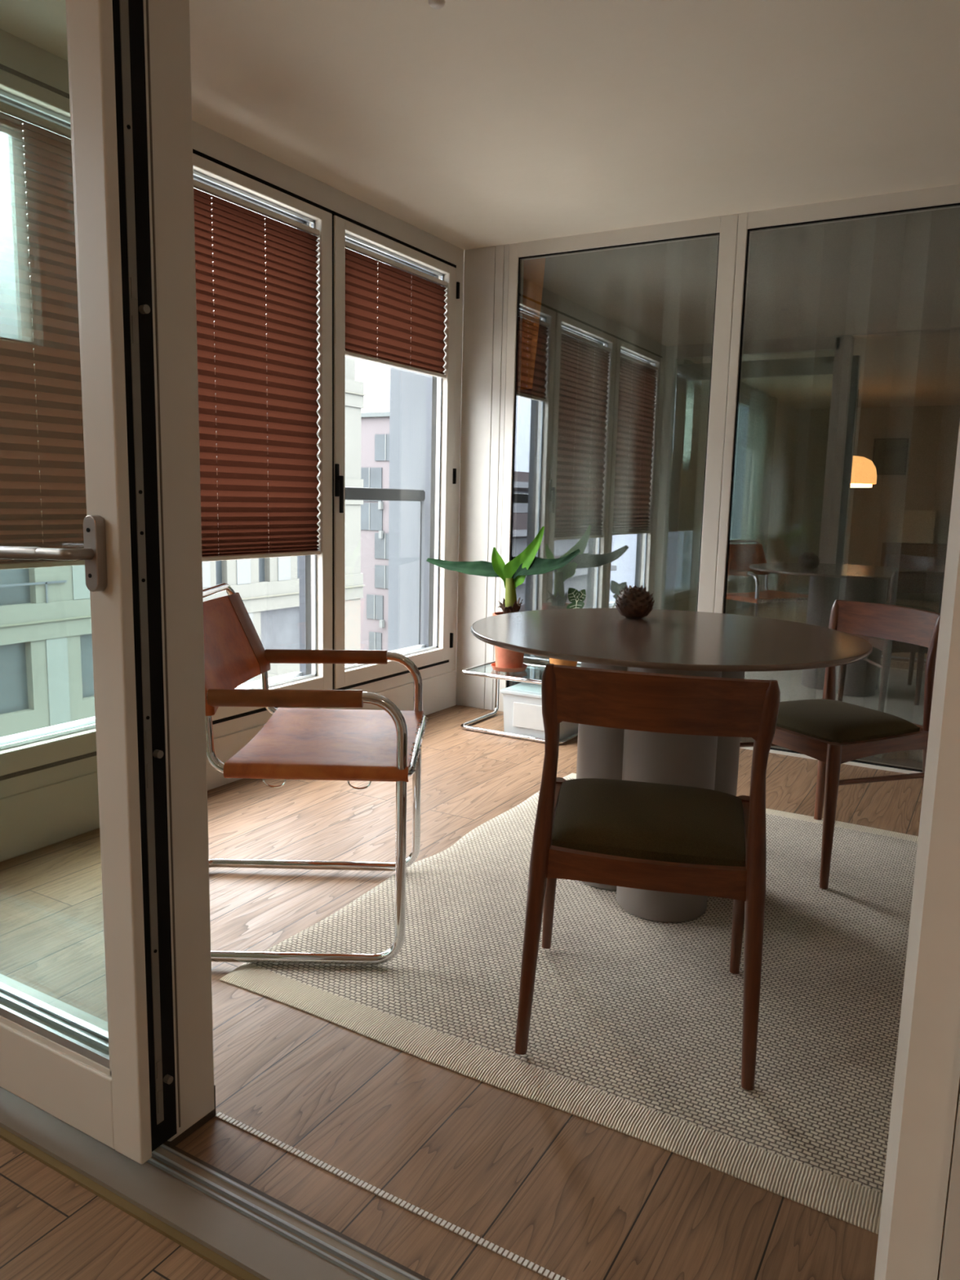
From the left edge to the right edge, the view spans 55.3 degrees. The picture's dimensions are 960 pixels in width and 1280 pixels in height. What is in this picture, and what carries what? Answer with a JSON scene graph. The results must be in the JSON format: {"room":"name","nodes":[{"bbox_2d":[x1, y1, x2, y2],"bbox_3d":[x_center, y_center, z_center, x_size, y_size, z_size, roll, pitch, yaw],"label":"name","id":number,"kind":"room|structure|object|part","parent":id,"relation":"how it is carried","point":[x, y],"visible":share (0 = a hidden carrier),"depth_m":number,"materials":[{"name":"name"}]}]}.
{"room":"enclosed balcony sunroom","nodes":[
{"label":"enclosed balcony sunroom","id":0,"kind":"room"},
{"bbox_2d":[0,28,464,862],"bbox_3d":[-0.963,-0.631,3.503,0.110,2.385,3.260,6,10,29],"label":"wall","id":1,"kind":"structure","parent":0,"point":[39,809],"depth_m":3.46,"materials":[{"name":"white paint"}]},
{"bbox_2d":[0,63,96,781],"bbox_3d":[-1.450,-0.601,2.710,0.172,2.042,0.990,6,10,29],"label":"window","id":2,"kind":"structure","parent":1,"relation":"in","point":[42,748],"depth_m":2.81,"materials":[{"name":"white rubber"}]},
{"bbox_3d":[-1.462,-0.617,2.715,0.035,1.959,0.900,6,10,29],"label":"frame","id":3,"kind":"part","parent":2,"relation":"part of","materials":[{"name":"metal"}]},
{"bbox_2d":[0,101,86,569],"bbox_3d":[-1.388,-0.860,2.638,0.026,1.310,0.832,6,10,29],"label":"blind","id":4,"kind":"object","parent":2,"relation":"attached to","point":[46,461],"visible":0.59,"depth_m":2.74,"materials":[{"name":"fabric"},{"name":"aluminium"}]},
{"bbox_3d":[-1.332,-0.871,2.735,0.001,1.274,0.001,6,10,29],"label":"cord","id":5,"kind":"part","parent":4,"relation":"part of","materials":[{"name":"white fabric"}]},
{"bbox_3d":[-1.372,-1.497,2.540,0.024,0.020,0.832,6,10,29],"label":"head rail","id":6,"kind":"part","parent":4,"relation":"part of","materials":[{"name":"silver metal"}]},
{"bbox_3d":[-1.403,-0.220,2.736,0.026,0.016,0.832,6,10,29],"label":"rail","id":7,"kind":"part","parent":4,"relation":"part of","materials":[{"name":"silver metal"}]},
{"bbox_3d":[-1.508,0.328,2.873,0.090,0.042,0.900,6,10,29],"label":"sill","id":8,"kind":"part","parent":2,"relation":"part of","materials":[{"name":"metal"}]},
{"bbox_2d":[0,0,216,1147],"bbox_3d":[-1.093,-0.373,1.793,1.418,2.385,0.107,6,10,29],"label":"door frame","id":9,"kind":"structure","parent":1,"relation":"in","point":[166,23],"depth_m":1.48,"materials":[{"name":"white paint"}]},
{"bbox_2d":[0,0,177,1164],"bbox_3d":[-1.122,-0.315,1.653,1.415,2.208,0.144,6,10,29],"label":"door","id":10,"kind":"structure","parent":9,"relation":"attached to","point":[124,1100],"depth_m":1.36,"materials":[{"name":"white paint"}]},
{"bbox_3d":[-0.659,-0.128,1.355,0.207,0.024,0.052,6,10,29],"label":"lever","id":11,"kind":"part","parent":10,"relation":"part of","materials":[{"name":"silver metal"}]},
{"bbox_3d":[-0.561,-0.126,1.335,0.029,0.111,0.017,6,10,29],"label":"handle","id":12,"kind":"part","parent":10,"relation":"part of","materials":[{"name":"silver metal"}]},
{"bbox_2d":[0,1086,430,1279],"bbox_3d":[-0.579,0.877,1.533,2.800,0.016,0.142,6,10,29],"label":"door threshold","id":13,"kind":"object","parent":1,"relation":"attached to","point":[243,1231],"depth_m":1.44,"materials":[{"name":"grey metal"}]},
{"bbox_3d":[-0.562,0.869,1.562,2.800,0.007,0.040,6,10,29],"label":"track rail","id":14,"kind":"part","parent":13,"relation":"part of","materials":[{"name":"metal"}]},
{"bbox_2d":[192,148,332,724],"bbox_3d":[-0.953,-0.720,3.563,0.172,2.042,0.992,6,10,29],"label":"window","id":15,"kind":"structure","parent":1,"relation":"in","point":[315,571],"depth_m":3.85,"materials":[{"name":"white wood"}]},
{"bbox_2d":[193,179,319,561],"bbox_3d":[-0.890,-0.972,3.492,0.026,1.322,0.834,6,10,29],"label":"blind","id":16,"kind":"object","parent":15,"relation":"attached to","point":[241,356],"visible":0.61,"depth_m":3.53,"materials":[{"name":"fabric"},{"name":"aluminium"}]},
{"bbox_3d":[-0.970,-0.952,3.357,0.001,1.286,0.001,6,10,29],"label":"cord","id":17,"kind":"part","parent":16,"relation":"part of","materials":[{"name":"white fabric"}]},
{"bbox_3d":[-0.874,-1.616,3.393,0.024,0.020,0.834,6,10,29],"label":"head rail","id":18,"kind":"part","parent":16,"relation":"part of","materials":[{"name":"silver metal"}]},
{"bbox_3d":[-0.905,-0.327,3.591,0.026,0.016,0.834,6,10,29],"label":"rail","id":19,"kind":"part","parent":16,"relation":"part of","materials":[{"name":"silver metal"}]},
{"bbox_3d":[-0.834,-0.984,3.589,0.001,1.286,0.001,6,10,29],"label":"cord","id":20,"kind":"part","parent":16,"relation":"part of","materials":[{"name":"white fabric"}]},
{"bbox_3d":[-1.010,0.209,3.726,0.090,0.042,0.902,6,10,29],"label":"sill","id":21,"kind":"part","parent":15,"relation":"part of","materials":[{"name":"metal"}]},
{"bbox_2d":[332,210,459,689],"bbox_3d":[-0.439,-0.837,4.409,0.206,2.042,0.992,6,10,29],"label":"window","id":22,"kind":"structure","parent":1,"relation":"in","point":[440,473],"depth_m":4.54,"materials":[{"name":"white wood"}]},
{"bbox_3d":[-0.609,-0.656,3.970,0.034,0.210,0.024,6,10,29],"label":"handle","id":23,"kind":"part","parent":22,"relation":"part of","materials":[{"name":"black metal"}]},
{"bbox_3d":[-0.514,0.091,4.576,0.090,0.042,0.892,6,10,29],"label":"sill","id":24,"kind":"part","parent":22,"relation":"part of","materials":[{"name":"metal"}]},
{"bbox_3d":[-0.468,-0.854,4.418,0.035,1.959,0.892,6,10,29],"label":"frame","id":25,"kind":"part","parent":22,"relation":"part of","materials":[{"name":"metal"}]},
{"bbox_2d":[345,240,447,377],"bbox_3d":[-0.384,-1.514,4.277,0.026,0.466,0.824,6,10,29],"label":"blind","id":26,"kind":"object","parent":22,"relation":"attached to","point":[380,314],"visible":0.92,"depth_m":4.24,"materials":[{"name":"fabric"},{"name":"aluminium"}]},
{"bbox_3d":[-0.390,-1.291,4.311,0.026,0.016,0.824,6,10,29],"label":"rail","id":27,"kind":"part","parent":26,"relation":"part of","materials":[{"name":"silver metal"}]},
{"bbox_3d":[-0.378,-1.734,4.243,0.024,0.020,0.824,6,10,29],"label":"head rail","id":28,"kind":"part","parent":26,"relation":"part of","materials":[{"name":"silver metal"}]},
{"bbox_2d":[0,704,959,1279],"bbox_3d":[-0.043,1.175,0.115,5.220,0.120,8.620,6,10,29],"label":"floor","id":29,"kind":"structure","parent":0,"point":[575,1197],"depth_m":1.65,"materials":[{"name":"brown wood"}]},
{"bbox_2d":[214,1111,568,1279],"bbox_3d":[-0.003,0.918,1.401,1.265,0.003,0.012,6,10,29],"label":"strip","id":30,"kind":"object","parent":29,"relation":"on","point":[454,1228],"depth_m":1.47,"materials":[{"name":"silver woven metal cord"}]},
{"bbox_2d":[460,660,577,744],"bbox_3d":[0.234,0.296,4.530,0.564,0.296,0.393,6,10,29],"label":"side table","id":31,"kind":"object","parent":29,"relation":"on","point":[468,671],"visible":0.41,"depth_m":4.43,"materials":[{"name":"silver metal"}]},
{"bbox_2d":[426,526,580,672],"bbox_3d":[0.108,-0.211,4.532,0.855,0.713,0.184,6,10,29],"label":"banana plant","id":32,"kind":"object","parent":31,"relation":"on","point":[513,573],"visible":0.87,"depth_m":4.48,"materials":[{"name":"green plant"}]},
{"bbox_3d":[0.148,0.005,4.538,0.178,0.272,0.178,6,10,29],"label":"pot","id":33,"kind":"part","parent":32,"relation":"part of","materials":[{"name":"ceramic"}]},
{"bbox_3d":[0.153,-0.217,4.504,0.060,0.178,0.060,6,10,29],"label":"stem","id":34,"kind":"part","parent":32,"relation":"part of","materials":[{"name":"green plant"}]},
{"bbox_2d":[549,587,586,666],"bbox_3d":[0.424,-0.038,4.394,0.151,0.427,0.201,-6,12,-41],"label":"leaf plant","id":35,"kind":"object","parent":31,"relation":"on","point":[575,597],"visible":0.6,"depth_m":4.35,"materials":[{"name":"green plant"}]},
{"bbox_3d":[0.404,0.113,4.435,0.151,0.115,0.151,6,10,29],"label":"pot","id":36,"kind":"part","parent":35,"relation":"part of","materials":[{"name":"orange ceramic"}]},
{"bbox_2d":[500,682,578,740],"bbox_3d":[0.313,0.341,4.470,0.335,0.227,0.315,6,10,29],"label":"storage box","id":37,"kind":"object","parent":29,"relation":"on","point":[522,701],"visible":0.55,"depth_m":4.37,"materials":[{"name":"plastic"}]},
{"bbox_3d":[0.317,0.240,4.454,0.331,0.024,0.315,6,10,29],"label":"lid","id":38,"kind":"part","parent":37,"relation":"part of","materials":[{"name":"plastic"}]},
{"bbox_3d":[0.249,0.365,4.338,0.207,0.120,0.007,6,10,29],"label":"panel","id":39,"kind":"part","parent":37,"relation":"part of","materials":[{"name":"white plastic"}]},
{"bbox_2d":[219,773,918,1234],"bbox_3d":[0.503,0.738,2.629,1.455,0.010,1.981,6,10,29],"label":"area rug","id":40,"kind":"object","parent":29,"relation":"on","point":[636,1024],"visible":0.72,"depth_m":2.08,"materials":[{"name":"fabric"}]},
{"bbox_2d":[202,582,428,964],"bbox_3d":[-0.497,0.306,2.413,0.692,0.861,0.600,1,9,0],"label":"armchair","id":41,"kind":"object","parent":40,"relation":"on","point":[370,745],"visible":0.91,"depth_m":2.31,"materials":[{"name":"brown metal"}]},
{"bbox_3d":[-0.668,0.018,2.368,0.121,0.223,0.592,1,9,0],"label":"backrest","id":42,"kind":"part","parent":41,"relation":"part of","materials":[{"name":"leather"}]},
{"bbox_3d":[-0.445,0.134,2.102,0.353,0.046,0.034,1,9,0],"label":"armrest","id":43,"kind":"part","parent":41,"relation":"part of","materials":[{"name":"leather"}]},
{"bbox_3d":[-0.442,0.077,2.378,0.587,0.396,0.584,1,9,0],"label":"seat frame","id":44,"kind":"part","parent":41,"relation":"part of","materials":[{"name":"silver metal"}]},
{"bbox_3d":[-0.379,0.264,2.406,0.425,0.037,0.600,1,9,0],"label":"seat","id":45,"kind":"part","parent":41,"relation":"part of","materials":[{"name":"leather"}]},
{"bbox_3d":[-0.446,0.049,2.658,0.353,0.046,0.034,1,9,0],"label":"armrest","id":46,"kind":"part","parent":41,"relation":"part of","materials":[{"name":"leather"}]},
{"bbox_2d":[514,663,780,1090],"bbox_3d":[0.359,0.421,1.965,0.483,0.800,0.496,4,9,11],"label":"dining chair","id":47,"kind":"object","parent":40,"relation":"on","point":[619,833],"visible":1,"depth_m":1.75,"materials":[{"name":"brown wood"}]},
{"bbox_3d":[0.115,0.438,1.807,0.054,0.797,0.057,4,9,11],"label":"leg","id":48,"kind":"part","parent":47,"relation":"part of","materials":[{"name":"brown wood"}]},
{"bbox_3d":[0.180,0.554,2.255,0.039,0.436,0.037,4,9,11],"label":"leg","id":49,"kind":"part","parent":47,"relation":"part of","materials":[{"name":"brown wood"}]},
{"bbox_3d":[0.153,0.403,2.017,0.019,0.060,0.421,3,9,9],"label":"seat rail","id":50,"kind":"part","parent":47,"relation":"part of","materials":[{"name":"brown wood"}]},
{"bbox_3d":[0.316,0.450,1.755,0.396,0.062,0.042,4,9,11],"label":"seat rail","id":51,"kind":"part","parent":47,"relation":"part of","materials":[{"name":"brown wood"}]},
{"bbox_2d":[551,777,746,866],"bbox_3d":[0.364,0.374,1.972,0.415,0.061,0.392,4,9,11],"label":"seat cushion","id":52,"kind":"object","parent":47,"relation":"on","point":[645,820],"depth_m":1.86,"materials":[{"name":"green fabric"}]},
{"bbox_3d":[0.329,0.128,1.704,0.392,0.142,0.063,4,9,11],"label":"backrest","id":53,"kind":"part","parent":47,"relation":"part of","materials":[{"name":"brown wood"}]},
{"bbox_3d":[0.614,0.584,2.171,0.039,0.436,0.037,4,9,11],"label":"leg","id":54,"kind":"part","parent":47,"relation":"part of","materials":[{"name":"brown wood"}]},
{"bbox_3d":[0.570,0.432,1.936,0.019,0.060,0.421,3,9,13],"label":"seat rail","id":55,"kind":"part","parent":47,"relation":"part of","materials":[{"name":"brown wood"}]},
{"bbox_3d":[0.520,0.466,1.729,0.041,0.797,0.059,2,9,4],"label":"leg","id":56,"kind":"part","parent":47,"relation":"part of","materials":[{"name":"brown wood"}]},
{"bbox_2d":[470,608,872,922],"bbox_3d":[0.526,0.341,2.728,1.126,0.744,1.126,6,10,29],"label":"dining table","id":57,"kind":"object","parent":40,"relation":"on","point":[667,642],"visible":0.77,"depth_m":2.47,"materials":[{"name":"beige paint"}]},
{"bbox_2d":[615,585,654,618],"bbox_3d":[0.496,-0.124,2.946,0.126,0.105,0.129,6,10,29],"label":"artichoke","id":58,"kind":"object","parent":57,"relation":"on","point":[634,602],"visible":1,"depth_m":2.91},
{"bbox_2d":[739,599,940,888],"bbox_3d":[1.131,0.293,2.953,0.496,0.800,0.483,-3,10,-26],"label":"dining chair","id":59,"kind":"object","parent":40,"relation":"on","point":[831,731],"visible":0.73,"depth_m":2.83,"materials":[{"name":"brown wood"}]},
{"bbox_3d":[0.922,0.301,2.849,0.030,0.062,0.424,-3,10,-26],"label":"seat rail","id":60,"kind":"part","parent":59,"relation":"part of","materials":[{"name":"brown wood"}]},
{"bbox_3d":[1.220,0.255,3.226,0.057,0.797,0.054,-3,10,-26],"label":"leg","id":61,"kind":"part","parent":59,"relation":"part of","materials":[{"name":"brown wood"}]},
{"bbox_3d":[1.022,0.516,2.683,0.037,0.436,0.039,-3,10,-26],"label":"leg","id":62,"kind":"part","parent":59,"relation":"part of","materials":[{"name":"brown wood"}]},
{"bbox_2d":[776,698,919,742],"bbox_3d":[1.118,0.248,2.939,0.392,0.061,0.415,-3,10,-26],"label":"seat cushion","id":63,"kind":"object","parent":59,"relation":"on","point":[827,720],"depth_m":2.81,"materials":[{"name":"green fabric"}]},
{"bbox_3d":[1.214,0.322,2.759,0.421,0.060,0.018,-3,10,-28],"label":"seat rail","id":64,"kind":"part","parent":59,"relation":"part of","materials":[{"name":"brown wood"}]},
{"bbox_3d":[1.332,-0.043,2.999,0.063,0.142,0.392,-3,10,-26],"label":"backrest","id":65,"kind":"part","parent":59,"relation":"part of","materials":[{"name":"brown wood"}]},
{"bbox_3d":[1.324,0.280,3.048,0.042,0.062,0.396,-3,10,-26],"label":"seat rail","id":66,"kind":"part","parent":59,"relation":"part of","materials":[{"name":"brown wood"}]},
{"bbox_3d":[1.405,0.315,2.860,0.057,0.797,0.054,-3,10,-26],"label":"leg","id":67,"kind":"part","parent":59,"relation":"part of","materials":[{"name":"brown wood"}]},
{"bbox_2d":[0,0,959,261],"bbox_3d":[0.192,-1.372,0.136,5.320,0.150,9.500,6,10,29],"label":"ceiling","id":68,"kind":"structure","parent":0,"point":[471,124],"depth_m":2.91,"materials":[{"name":"paint"}]},
{"bbox_2d":[428,0,444,9],"bbox_3d":[-0.112,-1.637,2.361,0.044,0.012,0.044,6,10,29],"label":"ceiling fitting","id":69,"kind":"object","parent":68,"relation":"attached to","point":[435,4],"visible":1,"depth_m":2.35,"materials":[{"name":"white paint"}]},
{"bbox_2d":[522,207,959,762],"bbox_3d":[1.387,-0.694,4.240,2.600,2.371,0.097,6,10,29],"label":"glass panel","id":70,"kind":"object","parent":68,"relation":"hanging from","point":[849,415],"visible":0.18,"depth_m":4.23,"materials":[{"name":"clear glass"}]},
{"bbox_2d":[455,244,509,710],"bbox_3d":[0.013,-0.811,4.827,0.262,2.385,0.030,6,10,29],"label":"wall","id":71,"kind":"structure","parent":0,"point":[486,269],"depth_m":4.79,"materials":[{"name":"white paint"}]},
{"bbox_2d":[497,213,738,711],"bbox_3d":[0.628,-0.746,4.500,1.138,2.385,0.070,6,10,29],"label":"window","id":72,"kind":"structure","parent":71,"relation":"in","point":[724,227],"depth_m":4.26,"materials":[{"name":"white paint"}]},
{"bbox_2d":[520,257,545,389],"bbox_3d":[0.227,-1.625,4.678,0.225,0.670,0.020,6,10,29],"label":"hanging cloth","id":73,"kind":"object","parent":72,"relation":"hanging from","point":[534,269],"visible":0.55,"depth_m":4.65,"materials":[{"name":"brown fabric"}]},
{"bbox_2d":[511,388,531,685],"bbox_3d":[1.433,-0.736,4.556,3.000,2.385,0.830,6,10,29],"label":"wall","id":74,"kind":"structure","parent":0,"point":[525,394],"depth_m":5.42,"materials":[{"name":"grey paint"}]},
{"bbox_2d":[740,737,922,768],"bbox_3d":[1.404,0.492,4.744,3.000,0.100,0.830,6,10,29],"label":"floor","id":75,"kind":"structure","parent":0,"point":[900,762],"depth_m":4.13,"materials":[{"name":"brown wood"}]},
{"bbox_3d":[1.742,-0.056,0.150,2.400,2.385,0.160,6,10,29],"label":"wall","id":76,"kind":"structure","parent":0,"visible":0},
{"bbox_2d":[874,422,959,1279],"bbox_3d":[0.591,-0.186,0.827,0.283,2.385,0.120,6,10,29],"label":"door","id":77,"kind":"structure","parent":76,"relation":"in","point":[926,1077],"depth_m":0.93,"materials":[{"name":"white paint"}]},
{"bbox_3d":[0.619,-0.183,0.811,0.218,2.385,0.120,6,10,29],"label":"casing","id":78,"kind":"part","parent":77,"relation":"part of","materials":[{"name":"white wood"}]},
{"label":"outside","id":79,"kind":"structure","parent":0,"visible":0},
{"bbox_3d":[-37.289,7.378,33.555,89.000,0.200,170.000,6,10,29],"label":"ground","id":80,"kind":"structure","parent":79,"visible":0},
{"bbox_2d":[0,333,365,737],"bbox_3d":[-17.794,-0.041,26.711,12.060,19.770,31.550,6,10,29],"label":"concrete building","id":81,"kind":"structure","parent":80,"relation":"on","point":[46,677],"depth_m":25.97,"materials":[{"name":"white concrete"}]},
{"bbox_3d":[-12.867,2.451,24.141,0.310,0.850,2.280,6,10,29],"label":"facade panel","id":82,"kind":"part","parent":81,"relation":"part of","materials":[{"name":"concrete"}]},
{"bbox_3d":[-13.464,-0.893,21.995,0.030,0.580,8.000,6,10,29],"label":"balcony rail","id":83,"kind":"part","parent":81,"relation":"part of","materials":[{"name":"metal"}]},
{"bbox_3d":[-11.895,1.285,25.627,0.310,2.750,1.520,6,10,29],"label":"facade panel","id":84,"kind":"part","parent":81,"relation":"part of","materials":[{"name":"concrete"}]},
{"bbox_3d":[-11.752,1.301,25.546,0.040,2.730,0.640,6,10,29],"label":"infill panel","id":85,"kind":"part","parent":81,"relation":"part of","materials":[{"name":"grey concrete"}]},
{"bbox_3d":[-11.352,-2.530,25.841,0.310,2.750,2.900,6,10,29],"label":"facade panel","id":86,"kind":"part","parent":81,"relation":"part of","materials":[{"name":"concrete"}]},
{"bbox_3d":[-11.210,-2.514,25.759,0.040,2.730,0.640,6,10,29],"label":"infill panel","id":87,"kind":"part","parent":81,"relation":"part of","materials":[{"name":"concrete"}]},
{"bbox_3d":[-10.985,2.002,27.365,0.310,0.850,2.200,6,10,29],"label":"facade panel","id":88,"kind":"part","parent":81,"relation":"part of","materials":[{"name":"concrete"}]},
{"bbox_3d":[-8.982,-3.045,29.575,0.040,2.730,0.640,6,10,29],"label":"infill panel","id":89,"kind":"part","parent":81,"relation":"part of","materials":[{"name":"white concrete"}]},
{"bbox_3d":[-9.125,-3.061,29.656,0.310,2.750,1.200,6,10,29],"label":"facade panel","id":90,"kind":"part","parent":81,"relation":"part of","materials":[{"name":"concrete"}]},
{"bbox_3d":[-8.199,-3.282,31.242,0.310,2.750,1.500,6,10,29],"label":"facade panel","id":91,"kind":"part","parent":81,"relation":"part of","materials":[{"name":"concrete"}]},
{"bbox_3d":[-8.056,-3.266,31.161,0.040,2.730,0.640,6,10,29],"label":"infill panel","id":92,"kind":"part","parent":81,"relation":"part of","materials":[{"name":"white concrete"}]},
{"bbox_3d":[-8.103,0.431,31.796,0.040,2.730,0.640,6,10,29],"label":"infill panel","id":93,"kind":"part","parent":81,"relation":"part of","materials":[{"name":"grey concrete"}]},
{"bbox_3d":[-8.246,0.415,31.878,0.310,2.750,1.460,6,10,29],"label":"facade panel","id":94,"kind":"part","parent":81,"relation":"part of","materials":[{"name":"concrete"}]},
{"bbox_3d":[-7.186,-3.523,32.979,0.310,2.750,1.450,6,10,29],"label":"facade panel","id":95,"kind":"part","parent":81,"relation":"part of","materials":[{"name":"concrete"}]},
{"bbox_3d":[-7.241,1.109,33.779,0.310,0.850,2.640,6,10,29],"label":"facade panel","id":96,"kind":"part","parent":81,"relation":"part of","materials":[{"name":"concrete"}]},
{"bbox_3d":[-7.043,-3.507,32.898,0.040,2.730,0.640,6,10,29],"label":"infill panel","id":97,"kind":"part","parent":81,"relation":"part of","materials":[{"name":"white concrete"}]},
{"bbox_3d":[-5.783,-0.172,36.096,0.310,2.750,3.100,6,10,29],"label":"facade panel","id":98,"kind":"part","parent":81,"relation":"part of","materials":[{"name":"concrete"}]},
{"bbox_3d":[-5.646,-3.890,35.615,0.310,2.750,2.900,6,10,29],"label":"facade panel","id":99,"kind":"part","parent":81,"relation":"part of","materials":[{"name":"concrete"}]},
{"bbox_3d":[-5.685,-7.566,34.835,0.310,2.750,3.400,6,10,29],"label":"facade panel","id":100,"kind":"part","parent":81,"relation":"part of","materials":[{"name":"concrete"}]},
{"bbox_2d":[360,411,389,650],"bbox_3d":[-5.981,-4.972,58.898,10.300,18.000,8.250,6,10,29],"label":"building","id":101,"kind":"structure","parent":80,"relation":"on","point":[375,426],"depth_m":54.26,"materials":[{"name":"white concrete"}]},
{"bbox_3d":[1.640,-0.363,2.148,0.200,2.385,3.240,6,10,29],"label":"wall","id":102,"kind":"structure","parent":0,"visible":0},
{"bbox_2d":[714,183,959,773],"bbox_3d":[1.727,-0.625,3.875,1.399,2.385,0.070,6,10,29],"label":"window","id":103,"kind":"structure","parent":102,"relation":"in","point":[947,197],"depth_m":4.01,"materials":[{"name":"white paint"}]},
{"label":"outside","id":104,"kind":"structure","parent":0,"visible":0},
{"bbox_2d":[387,261,464,651],"bbox_3d":[-0.284,-0.449,5.343,0.430,7.500,0.268,6,10,29],"label":"wall","id":105,"kind":"structure","parent":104,"point":[407,405],"depth_m":5.23,"materials":[{"name":"white paint"}]},
{"bbox_2d":[344,487,425,501],"bbox_3d":[-1.153,-0.614,3.732,0.060,0.063,3.340,6,10,29],"label":"guard rail","id":106,"kind":"object","parent":105,"relation":"attached to","point":[351,493],"visible":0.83,"depth_m":4.79,"materials":[{"name":"grey metal"}]}
]}

